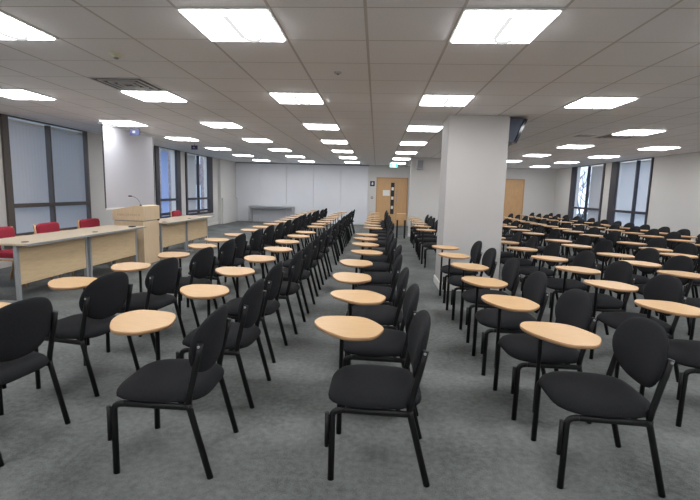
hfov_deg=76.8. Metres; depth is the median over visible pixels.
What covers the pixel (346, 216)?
chair
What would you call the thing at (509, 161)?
ceiling light
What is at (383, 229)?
chair
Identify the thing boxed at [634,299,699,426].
chair
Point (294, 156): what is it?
ceiling light
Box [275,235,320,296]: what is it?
chair
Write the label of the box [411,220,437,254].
chair
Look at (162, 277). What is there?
chair
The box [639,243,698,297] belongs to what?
chair
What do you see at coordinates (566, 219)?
chair
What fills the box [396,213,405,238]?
side table
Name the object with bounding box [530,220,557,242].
chair
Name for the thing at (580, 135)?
ceiling vent
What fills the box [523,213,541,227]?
chair
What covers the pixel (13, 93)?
ceiling light
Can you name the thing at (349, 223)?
chair
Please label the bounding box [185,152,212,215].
window
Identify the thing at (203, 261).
chair
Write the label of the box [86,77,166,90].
ceiling vent
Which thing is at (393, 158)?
ceiling light
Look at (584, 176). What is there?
bare tree
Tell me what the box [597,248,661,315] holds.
chair
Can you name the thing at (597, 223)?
chair
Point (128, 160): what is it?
projection screen
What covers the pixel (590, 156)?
diffuser
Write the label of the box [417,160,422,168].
grille
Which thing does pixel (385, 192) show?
notice
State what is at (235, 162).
trim
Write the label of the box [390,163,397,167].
exit sign
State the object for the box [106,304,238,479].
chair
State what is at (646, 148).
diffuser
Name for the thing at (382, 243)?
chair
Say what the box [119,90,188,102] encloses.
ceiling light
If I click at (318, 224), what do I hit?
chair
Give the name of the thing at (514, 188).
door
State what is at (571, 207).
window
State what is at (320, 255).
chair
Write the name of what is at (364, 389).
chair
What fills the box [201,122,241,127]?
diffuser
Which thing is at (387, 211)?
chair
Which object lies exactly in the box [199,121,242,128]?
ceiling light
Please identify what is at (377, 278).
chair
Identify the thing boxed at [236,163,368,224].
wall partition
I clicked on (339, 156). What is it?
ceiling light
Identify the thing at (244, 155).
ceiling light
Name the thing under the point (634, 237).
chair
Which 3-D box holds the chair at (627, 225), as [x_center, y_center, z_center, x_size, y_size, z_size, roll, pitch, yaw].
[6.959,-0.307,11.470,0.652,0.831,0.499,2,8,2]
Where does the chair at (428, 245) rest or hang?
on the floor
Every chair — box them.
[0,226,53,288]
[0,297,70,466]
[33,222,73,275]
[34,272,139,396]
[77,218,108,264]
[106,257,185,353]
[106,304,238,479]
[157,247,217,326]
[170,210,200,241]
[176,278,270,408]
[186,239,236,306]
[204,233,249,288]
[215,261,287,362]
[224,229,265,282]
[241,225,275,273]
[244,250,305,334]
[253,222,285,265]
[263,220,292,259]
[264,242,315,313]
[273,218,300,253]
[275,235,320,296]
[278,216,303,247]
[284,214,307,244]
[287,230,326,284]
[290,213,311,242]
[296,211,316,239]
[296,227,332,276]
[301,210,319,235]
[307,209,323,233]
[307,222,338,264]
[311,208,327,230]
[311,220,339,258]
[314,310,430,487]
[317,218,343,253]
[321,216,344,249]
[324,214,347,245]
[328,213,349,242]
[330,212,350,239]
[330,283,419,415]
[333,211,352,236]
[333,267,408,367]
[338,209,354,233]
[340,254,402,324]
[351,245,401,300]
[352,238,396,284]
[353,233,393,262]
[355,229,391,255]
[363,223,393,264]
[364,219,390,248]
[364,221,392,239]
[366,217,390,248]
[367,214,388,227]
[367,215,389,230]
[369,211,387,223]
[406,215,428,242]
[408,216,431,244]
[410,218,434,250]
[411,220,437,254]
[413,225,437,259]
[416,229,436,267]
[432,241,481,302]
[438,248,496,319]
[450,257,520,342]
[461,271,549,375]
[481,289,596,423]
[499,236,538,290]
[500,232,522,281]
[501,218,508,244]
[502,220,518,252]
[502,223,529,258]
[503,213,513,232]
[503,215,520,232]
[505,216,528,237]
[507,242,561,299]
[511,217,535,233]
[511,226,544,262]
[519,212,534,229]
[520,219,547,246]
[520,317,674,497]
[522,229,560,272]
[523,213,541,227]
[529,214,549,230]
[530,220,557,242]
[531,250,596,322]
[536,216,557,231]
[541,222,571,254]
[545,235,591,279]
[547,217,568,242]
[552,225,585,254]
[555,261,635,334]
[558,216,579,236]
[558,219,584,245]
[561,240,614,296]
[562,227,599,262]
[570,218,594,243]
[572,221,600,249]
[579,230,620,265]
[584,219,607,233]
[584,274,686,381]
[588,224,619,258]
[594,221,622,251]
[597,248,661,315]
[604,222,634,253]
[605,226,640,260]
[617,237,668,277]
[619,224,649,254]
[619,255,696,326]
[621,229,658,267]
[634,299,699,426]
[636,227,669,259]
[638,231,682,274]
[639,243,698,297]
[657,270,699,339]
[659,229,690,259]
[659,253,699,297]
[667,238,699,269]
[673,234,699,253]
[695,244,699,269]
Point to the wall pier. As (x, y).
(226, 169)
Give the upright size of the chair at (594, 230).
0.831 m
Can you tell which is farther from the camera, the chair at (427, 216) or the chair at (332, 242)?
the chair at (427, 216)
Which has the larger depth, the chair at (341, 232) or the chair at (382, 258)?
the chair at (341, 232)
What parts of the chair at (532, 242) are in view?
seat, backrest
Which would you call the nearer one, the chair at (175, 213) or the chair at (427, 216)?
the chair at (175, 213)
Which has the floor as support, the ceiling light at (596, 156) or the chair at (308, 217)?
the chair at (308, 217)
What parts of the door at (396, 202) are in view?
vision panel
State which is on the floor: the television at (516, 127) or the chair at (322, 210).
the chair at (322, 210)
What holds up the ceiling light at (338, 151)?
attached to the ceiling
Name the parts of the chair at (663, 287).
leg, tablet post, leg, seat, backrest, leg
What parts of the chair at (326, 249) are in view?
seat, leg, backrest, leg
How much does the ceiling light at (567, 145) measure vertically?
0.044 m
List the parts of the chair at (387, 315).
seat, rail, backrest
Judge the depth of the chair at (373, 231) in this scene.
11.09 m
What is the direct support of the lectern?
on the floor
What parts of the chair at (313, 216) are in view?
backrest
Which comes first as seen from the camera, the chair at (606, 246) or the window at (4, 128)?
the chair at (606, 246)
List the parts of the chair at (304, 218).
backrest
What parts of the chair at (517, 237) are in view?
seat, backrest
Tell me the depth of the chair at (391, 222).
9.54 m
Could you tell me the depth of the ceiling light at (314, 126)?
7.68 m
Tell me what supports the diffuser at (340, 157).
attached to the ceiling light at (339, 156)
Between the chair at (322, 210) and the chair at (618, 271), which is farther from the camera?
the chair at (322, 210)
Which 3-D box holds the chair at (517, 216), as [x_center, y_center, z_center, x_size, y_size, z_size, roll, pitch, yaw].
[5.219,-0.757,14.499,0.655,0.831,0.499,2,8,3]
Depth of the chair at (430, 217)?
12.14 m
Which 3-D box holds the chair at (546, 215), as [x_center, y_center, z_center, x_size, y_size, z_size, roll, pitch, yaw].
[6.450,-0.816,15.172,0.657,0.831,0.500,2,8,1]
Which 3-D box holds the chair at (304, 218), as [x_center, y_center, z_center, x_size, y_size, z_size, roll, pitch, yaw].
[-1.456,-0.537,11.555,0.655,0.831,0.500,3,8,9]
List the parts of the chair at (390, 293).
seat, backrest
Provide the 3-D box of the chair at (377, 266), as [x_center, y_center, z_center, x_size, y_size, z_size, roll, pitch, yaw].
[0.332,0.235,6.136,0.653,0.831,0.500,2,8,3]
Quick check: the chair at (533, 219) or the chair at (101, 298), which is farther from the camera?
the chair at (533, 219)
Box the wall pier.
[217,159,235,223]
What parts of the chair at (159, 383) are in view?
leg, rail, leg, tablet post, seat, leg, backrest, leg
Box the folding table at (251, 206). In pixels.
[249,205,294,221]
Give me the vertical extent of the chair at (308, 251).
0.831 m
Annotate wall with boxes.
[0,131,217,261]
[313,165,556,226]
[408,157,440,233]
[553,152,699,243]
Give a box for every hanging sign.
[130,127,139,134]
[191,144,197,149]
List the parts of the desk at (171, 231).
leg, modesty panel, leg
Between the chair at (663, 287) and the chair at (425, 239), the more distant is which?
the chair at (425, 239)
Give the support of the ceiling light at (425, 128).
attached to the ceiling
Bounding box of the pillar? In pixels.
[434,115,509,290]
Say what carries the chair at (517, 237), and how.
on the floor
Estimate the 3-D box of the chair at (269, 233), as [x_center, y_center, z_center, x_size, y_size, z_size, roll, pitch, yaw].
[-1.655,-0.040,7.804,0.659,0.831,0.500,3,8,10]
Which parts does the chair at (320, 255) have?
seat, leg, backrest, leg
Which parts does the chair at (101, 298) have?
leg, rail, seat, leg, leg, backrest, leg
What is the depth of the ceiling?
4.27 m
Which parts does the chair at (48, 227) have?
backrest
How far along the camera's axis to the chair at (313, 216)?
12.84 m
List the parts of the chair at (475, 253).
leg, leg, seat, backrest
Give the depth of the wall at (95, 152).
10.11 m
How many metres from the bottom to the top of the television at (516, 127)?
0.420 m
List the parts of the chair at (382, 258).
seat, backrest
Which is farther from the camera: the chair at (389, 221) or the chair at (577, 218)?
the chair at (577, 218)
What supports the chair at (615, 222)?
on the floor
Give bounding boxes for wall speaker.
[416,160,423,169]
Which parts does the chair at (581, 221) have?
backrest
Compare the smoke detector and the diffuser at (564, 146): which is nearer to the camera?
the smoke detector
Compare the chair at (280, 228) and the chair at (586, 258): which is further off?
the chair at (280, 228)
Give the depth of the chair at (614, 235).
8.45 m
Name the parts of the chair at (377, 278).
seat, rail, backrest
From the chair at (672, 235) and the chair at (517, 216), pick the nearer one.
the chair at (672, 235)
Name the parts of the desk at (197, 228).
leg, modesty panel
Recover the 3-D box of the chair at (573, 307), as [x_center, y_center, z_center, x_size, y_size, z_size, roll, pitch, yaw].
[1.256,0.673,3.044,0.673,0.831,0.500,2,8,2]
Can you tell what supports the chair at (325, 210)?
on the floor
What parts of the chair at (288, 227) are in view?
backrest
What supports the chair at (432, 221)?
on the floor
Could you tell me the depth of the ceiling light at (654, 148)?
9.65 m
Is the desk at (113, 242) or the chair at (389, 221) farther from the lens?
the chair at (389, 221)
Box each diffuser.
[102,121,145,125]
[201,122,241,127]
[208,148,229,149]
[243,139,270,141]
[269,149,289,150]
[340,157,356,158]
[396,152,416,153]
[558,145,591,148]
[588,156,618,157]
[638,147,679,149]
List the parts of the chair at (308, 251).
seat, leg, backrest, leg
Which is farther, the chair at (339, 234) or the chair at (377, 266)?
the chair at (339, 234)
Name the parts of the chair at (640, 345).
leg, tablet post, leg, seat, rail, leg, backrest, leg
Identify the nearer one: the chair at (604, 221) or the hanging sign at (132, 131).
the hanging sign at (132, 131)
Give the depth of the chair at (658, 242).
7.21 m
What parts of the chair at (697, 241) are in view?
backrest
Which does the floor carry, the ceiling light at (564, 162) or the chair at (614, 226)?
the chair at (614, 226)
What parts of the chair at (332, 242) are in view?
leg, backrest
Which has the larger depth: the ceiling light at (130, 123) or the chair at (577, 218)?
the chair at (577, 218)
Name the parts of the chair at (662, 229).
backrest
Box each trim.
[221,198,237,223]
[235,162,368,165]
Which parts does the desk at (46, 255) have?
leg, modesty panel, leg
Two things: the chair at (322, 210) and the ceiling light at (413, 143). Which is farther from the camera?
the chair at (322, 210)
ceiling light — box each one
[0,10,58,40]
[0,88,56,100]
[99,120,148,126]
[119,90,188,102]
[165,137,199,140]
[175,7,287,41]
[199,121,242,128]
[204,147,231,150]
[232,154,252,156]
[241,138,272,142]
[267,148,291,151]
[268,92,324,104]
[285,155,304,157]
[302,123,339,129]
[321,140,347,143]
[332,150,352,152]
[339,156,356,158]
[393,158,410,159]
[395,151,417,154]
[399,141,427,145]
[406,125,442,131]
[418,94,475,106]
[449,8,564,43]
[507,160,522,162]
[523,154,551,156]
[554,161,577,163]
[556,144,594,148]
[563,96,639,108]
[588,155,618,158]
[612,129,666,135]
[638,146,679,150]
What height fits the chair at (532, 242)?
0.831 m
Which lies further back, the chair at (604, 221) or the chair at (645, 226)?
the chair at (604, 221)
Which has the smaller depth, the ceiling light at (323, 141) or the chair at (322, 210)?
the ceiling light at (323, 141)
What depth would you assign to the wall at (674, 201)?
11.41 m
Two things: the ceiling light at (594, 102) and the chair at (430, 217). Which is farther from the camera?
the chair at (430, 217)
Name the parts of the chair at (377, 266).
seat, backrest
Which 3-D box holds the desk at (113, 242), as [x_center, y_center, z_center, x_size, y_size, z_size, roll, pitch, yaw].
[-3.975,0.024,7.167,0.703,0.746,1.336,2,8,3]
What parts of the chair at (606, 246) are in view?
seat, backrest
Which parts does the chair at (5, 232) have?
seat, backrest, leg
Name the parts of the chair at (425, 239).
seat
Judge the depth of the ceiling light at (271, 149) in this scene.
12.44 m
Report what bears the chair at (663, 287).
on the floor
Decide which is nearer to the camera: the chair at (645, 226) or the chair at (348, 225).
the chair at (645, 226)
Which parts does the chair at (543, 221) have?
backrest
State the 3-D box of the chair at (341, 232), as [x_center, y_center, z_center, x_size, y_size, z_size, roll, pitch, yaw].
[-0.442,-0.456,11.146,0.657,0.831,0.500,2,8,5]
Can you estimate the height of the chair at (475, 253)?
0.831 m
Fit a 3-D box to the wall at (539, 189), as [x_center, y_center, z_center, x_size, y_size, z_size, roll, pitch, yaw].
[1.763,-2.364,19.235,14.400,2.570,0.300,2,8,3]
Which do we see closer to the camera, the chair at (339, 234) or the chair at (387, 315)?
the chair at (387, 315)
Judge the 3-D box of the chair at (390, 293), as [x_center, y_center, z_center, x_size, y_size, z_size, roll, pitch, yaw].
[0.206,0.446,4.537,0.671,0.831,0.500,2,8,6]
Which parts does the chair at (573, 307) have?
leg, tablet post, leg, seat, rail, backrest, leg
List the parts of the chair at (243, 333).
leg, tablet post, seat, rail, leg, backrest, leg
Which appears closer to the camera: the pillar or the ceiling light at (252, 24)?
the ceiling light at (252, 24)
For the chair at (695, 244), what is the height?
0.831 m
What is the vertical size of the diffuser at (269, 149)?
0.027 m
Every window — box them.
[0,114,91,235]
[154,146,181,218]
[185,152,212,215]
[568,163,605,224]
[606,157,653,228]
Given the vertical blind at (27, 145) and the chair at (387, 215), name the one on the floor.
the chair at (387, 215)
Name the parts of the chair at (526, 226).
seat, backrest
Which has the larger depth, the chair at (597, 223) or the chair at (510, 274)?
the chair at (597, 223)
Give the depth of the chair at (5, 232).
6.31 m
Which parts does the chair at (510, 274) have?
leg, tablet post, leg, seat, rail, backrest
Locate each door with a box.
[375,177,407,225]
[503,179,524,226]
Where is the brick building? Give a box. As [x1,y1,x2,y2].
[53,127,204,216]
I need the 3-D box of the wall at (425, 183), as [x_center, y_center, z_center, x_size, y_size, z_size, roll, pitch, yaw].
[3.394,-1.976,16.661,2.630,2.570,4.700,2,8,3]
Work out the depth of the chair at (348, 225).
13.23 m
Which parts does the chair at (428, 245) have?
leg, seat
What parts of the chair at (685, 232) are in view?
backrest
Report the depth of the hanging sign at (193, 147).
11.55 m
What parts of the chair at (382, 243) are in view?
seat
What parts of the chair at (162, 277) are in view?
leg, tablet post, seat, leg, backrest, leg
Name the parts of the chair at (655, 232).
seat, backrest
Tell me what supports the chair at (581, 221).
on the floor
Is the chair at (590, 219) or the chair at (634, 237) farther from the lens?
the chair at (590, 219)
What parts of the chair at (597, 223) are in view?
backrest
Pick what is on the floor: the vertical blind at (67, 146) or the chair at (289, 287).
the chair at (289, 287)
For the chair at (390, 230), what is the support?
on the floor
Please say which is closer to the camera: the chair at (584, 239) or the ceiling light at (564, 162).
the chair at (584, 239)
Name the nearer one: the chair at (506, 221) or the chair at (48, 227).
the chair at (48, 227)
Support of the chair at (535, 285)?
on the floor
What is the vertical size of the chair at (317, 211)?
0.831 m
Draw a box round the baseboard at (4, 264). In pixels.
[0,221,218,268]
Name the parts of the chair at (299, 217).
backrest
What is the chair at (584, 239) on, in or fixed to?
on the floor
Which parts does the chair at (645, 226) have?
seat, backrest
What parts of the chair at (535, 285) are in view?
leg, tablet post, leg, seat, rail, backrest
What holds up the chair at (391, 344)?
on the floor
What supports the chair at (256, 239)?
on the floor
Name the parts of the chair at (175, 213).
backrest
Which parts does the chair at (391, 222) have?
seat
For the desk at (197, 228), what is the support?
on the floor
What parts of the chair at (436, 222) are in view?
seat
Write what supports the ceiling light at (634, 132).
attached to the ceiling
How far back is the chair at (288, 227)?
9.11 m
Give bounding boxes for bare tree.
[577,169,590,218]
[579,167,591,218]
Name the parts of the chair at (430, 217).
backrest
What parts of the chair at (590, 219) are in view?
backrest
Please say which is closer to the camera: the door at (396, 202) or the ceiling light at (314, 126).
the ceiling light at (314, 126)
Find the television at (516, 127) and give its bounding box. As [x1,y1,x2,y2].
[508,119,527,145]
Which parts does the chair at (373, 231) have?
seat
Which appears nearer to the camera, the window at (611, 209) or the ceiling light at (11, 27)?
the ceiling light at (11, 27)
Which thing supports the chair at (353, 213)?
on the floor
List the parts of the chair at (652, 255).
tablet post, seat, backrest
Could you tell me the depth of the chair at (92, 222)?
8.18 m
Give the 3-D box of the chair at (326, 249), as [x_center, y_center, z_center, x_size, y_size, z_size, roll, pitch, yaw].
[-0.636,0.002,7.688,0.665,0.831,0.500,2,8,2]
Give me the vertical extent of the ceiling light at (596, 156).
0.044 m
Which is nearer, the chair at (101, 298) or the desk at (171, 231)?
the chair at (101, 298)
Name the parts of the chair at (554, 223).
backrest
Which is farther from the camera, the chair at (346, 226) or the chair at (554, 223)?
the chair at (346, 226)
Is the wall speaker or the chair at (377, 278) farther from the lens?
the wall speaker
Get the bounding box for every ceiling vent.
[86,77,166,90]
[573,134,594,136]
[595,134,640,138]
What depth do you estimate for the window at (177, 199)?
13.47 m
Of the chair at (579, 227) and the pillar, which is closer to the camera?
the pillar
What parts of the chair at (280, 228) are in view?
backrest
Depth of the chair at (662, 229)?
10.13 m
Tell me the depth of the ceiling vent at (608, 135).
8.12 m
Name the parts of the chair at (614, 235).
backrest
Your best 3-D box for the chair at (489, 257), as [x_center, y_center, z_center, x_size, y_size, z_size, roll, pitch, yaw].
[1.383,0.378,5.272,0.668,0.831,0.500,2,8,3]
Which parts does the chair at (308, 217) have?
backrest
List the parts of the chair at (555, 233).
seat, backrest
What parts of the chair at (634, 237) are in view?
backrest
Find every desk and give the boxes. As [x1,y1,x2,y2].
[0,232,98,302]
[57,225,145,277]
[159,218,193,259]
[166,215,213,251]
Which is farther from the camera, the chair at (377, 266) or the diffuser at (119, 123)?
the diffuser at (119, 123)
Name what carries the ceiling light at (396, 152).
attached to the ceiling
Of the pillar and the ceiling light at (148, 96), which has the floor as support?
the pillar
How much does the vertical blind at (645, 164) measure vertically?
2.010 m
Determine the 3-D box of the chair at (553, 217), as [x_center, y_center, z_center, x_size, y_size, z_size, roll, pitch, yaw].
[6.375,-0.712,14.386,0.653,0.831,0.500,2,8,5]
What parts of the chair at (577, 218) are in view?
backrest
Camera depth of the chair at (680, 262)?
4.93 m
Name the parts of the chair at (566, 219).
backrest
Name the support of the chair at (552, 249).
on the floor
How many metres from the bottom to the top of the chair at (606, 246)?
0.831 m
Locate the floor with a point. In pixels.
(472, 448)
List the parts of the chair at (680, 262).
seat, backrest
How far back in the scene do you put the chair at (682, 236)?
8.80 m
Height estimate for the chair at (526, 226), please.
0.831 m
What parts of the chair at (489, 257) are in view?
leg, tablet post, leg, seat, rail, backrest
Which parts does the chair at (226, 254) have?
seat, leg, backrest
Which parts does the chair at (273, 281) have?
tablet post, rail, seat, leg, backrest, leg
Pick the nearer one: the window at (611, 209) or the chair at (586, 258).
the chair at (586, 258)
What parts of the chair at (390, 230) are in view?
seat, backrest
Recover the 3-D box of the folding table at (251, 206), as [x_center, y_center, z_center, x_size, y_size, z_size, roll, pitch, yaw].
[-3.383,-1.541,19.101,1.940,0.710,0.560,2,8,3]
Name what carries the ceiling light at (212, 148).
attached to the ceiling
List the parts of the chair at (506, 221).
backrest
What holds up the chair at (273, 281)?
on the floor
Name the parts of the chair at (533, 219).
backrest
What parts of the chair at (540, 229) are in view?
backrest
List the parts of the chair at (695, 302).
seat, leg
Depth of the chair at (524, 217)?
13.75 m
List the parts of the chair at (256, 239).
seat, leg, backrest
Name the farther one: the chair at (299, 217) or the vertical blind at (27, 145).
the chair at (299, 217)
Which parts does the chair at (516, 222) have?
backrest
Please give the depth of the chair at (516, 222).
11.03 m
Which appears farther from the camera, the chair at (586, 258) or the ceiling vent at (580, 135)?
the ceiling vent at (580, 135)
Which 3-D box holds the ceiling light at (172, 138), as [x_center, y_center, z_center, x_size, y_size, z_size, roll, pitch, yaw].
[-3.947,-2.603,10.391,0.596,0.044,0.596,2,8,3]
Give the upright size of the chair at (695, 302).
0.831 m
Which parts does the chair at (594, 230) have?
backrest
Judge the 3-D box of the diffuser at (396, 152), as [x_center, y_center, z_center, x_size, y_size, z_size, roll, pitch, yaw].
[1.586,-2.743,12.461,0.564,0.027,0.564,2,8,3]
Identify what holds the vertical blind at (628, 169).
attached to the window at (611, 209)
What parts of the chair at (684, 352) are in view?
leg, tablet post, seat, leg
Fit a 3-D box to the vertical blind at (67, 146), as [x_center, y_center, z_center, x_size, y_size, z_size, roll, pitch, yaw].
[-5.843,-1.446,9.097,0.054,2.010,1.100,2,8,3]
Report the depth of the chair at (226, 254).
5.35 m
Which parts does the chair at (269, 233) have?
seat, backrest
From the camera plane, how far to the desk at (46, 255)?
5.67 m
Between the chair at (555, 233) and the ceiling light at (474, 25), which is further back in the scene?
the chair at (555, 233)
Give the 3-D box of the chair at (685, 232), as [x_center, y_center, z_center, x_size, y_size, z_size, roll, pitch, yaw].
[6.890,-0.050,9.540,0.656,0.831,0.500,2,8,3]
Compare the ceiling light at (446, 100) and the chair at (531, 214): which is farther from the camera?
the chair at (531, 214)
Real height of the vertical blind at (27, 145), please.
2.010 m
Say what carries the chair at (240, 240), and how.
on the floor
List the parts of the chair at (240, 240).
seat, backrest, leg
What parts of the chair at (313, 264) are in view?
seat, leg, backrest, leg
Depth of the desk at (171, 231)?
9.20 m
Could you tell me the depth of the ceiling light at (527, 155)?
12.09 m
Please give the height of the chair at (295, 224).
0.831 m
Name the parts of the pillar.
skirting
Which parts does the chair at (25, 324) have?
leg, leg, seat, backrest, leg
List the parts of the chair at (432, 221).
seat, backrest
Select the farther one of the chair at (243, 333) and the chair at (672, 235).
the chair at (672, 235)
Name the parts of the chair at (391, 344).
leg, tablet post, seat, rail, leg, backrest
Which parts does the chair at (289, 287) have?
tablet post, seat, leg, backrest, leg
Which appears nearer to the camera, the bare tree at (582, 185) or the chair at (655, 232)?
the chair at (655, 232)
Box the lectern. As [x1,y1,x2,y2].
[112,204,159,263]
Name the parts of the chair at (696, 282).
seat, leg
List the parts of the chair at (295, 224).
backrest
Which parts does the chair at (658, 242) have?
backrest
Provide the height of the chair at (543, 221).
0.831 m
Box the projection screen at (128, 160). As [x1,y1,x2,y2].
[98,122,154,209]
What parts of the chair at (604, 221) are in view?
backrest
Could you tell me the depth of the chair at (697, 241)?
8.02 m
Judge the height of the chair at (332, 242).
0.831 m
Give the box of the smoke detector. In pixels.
[109,52,121,59]
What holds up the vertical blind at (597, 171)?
attached to the window at (571, 207)
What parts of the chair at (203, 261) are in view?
leg, tablet post, seat, leg, backrest, leg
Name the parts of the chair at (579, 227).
backrest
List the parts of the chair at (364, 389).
leg, leg, tablet post, seat, rail, leg, leg, backrest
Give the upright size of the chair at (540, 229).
0.831 m
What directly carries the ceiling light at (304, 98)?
attached to the ceiling
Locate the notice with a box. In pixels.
[383,190,389,195]
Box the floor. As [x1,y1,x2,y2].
[0,221,699,499]
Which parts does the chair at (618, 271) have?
tablet post, seat, leg, rail, backrest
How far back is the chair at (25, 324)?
2.43 m
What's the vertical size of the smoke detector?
0.042 m
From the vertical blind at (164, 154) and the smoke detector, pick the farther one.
the vertical blind at (164, 154)
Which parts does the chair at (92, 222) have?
backrest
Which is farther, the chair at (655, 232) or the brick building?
the brick building
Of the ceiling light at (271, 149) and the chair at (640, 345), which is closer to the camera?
the chair at (640, 345)
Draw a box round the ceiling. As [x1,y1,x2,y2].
[0,0,699,168]
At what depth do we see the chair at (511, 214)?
15.11 m
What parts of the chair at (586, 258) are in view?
leg, seat, backrest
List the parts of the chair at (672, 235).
backrest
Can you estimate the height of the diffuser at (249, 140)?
0.027 m
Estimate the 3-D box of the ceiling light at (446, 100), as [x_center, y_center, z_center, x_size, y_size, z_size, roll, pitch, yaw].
[1.153,-1.793,5.338,0.596,0.044,0.596,2,8,3]
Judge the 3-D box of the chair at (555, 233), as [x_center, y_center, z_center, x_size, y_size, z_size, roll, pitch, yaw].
[3.720,-0.011,8.635,0.658,0.831,0.500,2,8,2]
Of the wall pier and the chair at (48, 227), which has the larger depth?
the wall pier
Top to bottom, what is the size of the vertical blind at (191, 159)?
2.010 m
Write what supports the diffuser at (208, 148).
attached to the ceiling light at (212, 148)
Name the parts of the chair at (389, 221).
seat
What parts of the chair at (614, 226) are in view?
backrest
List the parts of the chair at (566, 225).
backrest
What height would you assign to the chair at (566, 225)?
0.831 m
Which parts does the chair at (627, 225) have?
backrest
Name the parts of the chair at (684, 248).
backrest, leg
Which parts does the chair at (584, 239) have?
seat, backrest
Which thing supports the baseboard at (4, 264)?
attached to the wall at (95, 152)
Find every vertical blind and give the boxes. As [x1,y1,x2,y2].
[8,119,49,232]
[43,126,86,227]
[160,149,168,216]
[187,154,196,212]
[587,165,602,221]
[616,161,641,225]
[635,159,650,226]
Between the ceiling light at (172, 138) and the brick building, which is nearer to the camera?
the ceiling light at (172, 138)
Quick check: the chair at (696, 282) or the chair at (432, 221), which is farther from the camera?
the chair at (432, 221)
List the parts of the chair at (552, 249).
leg, seat, backrest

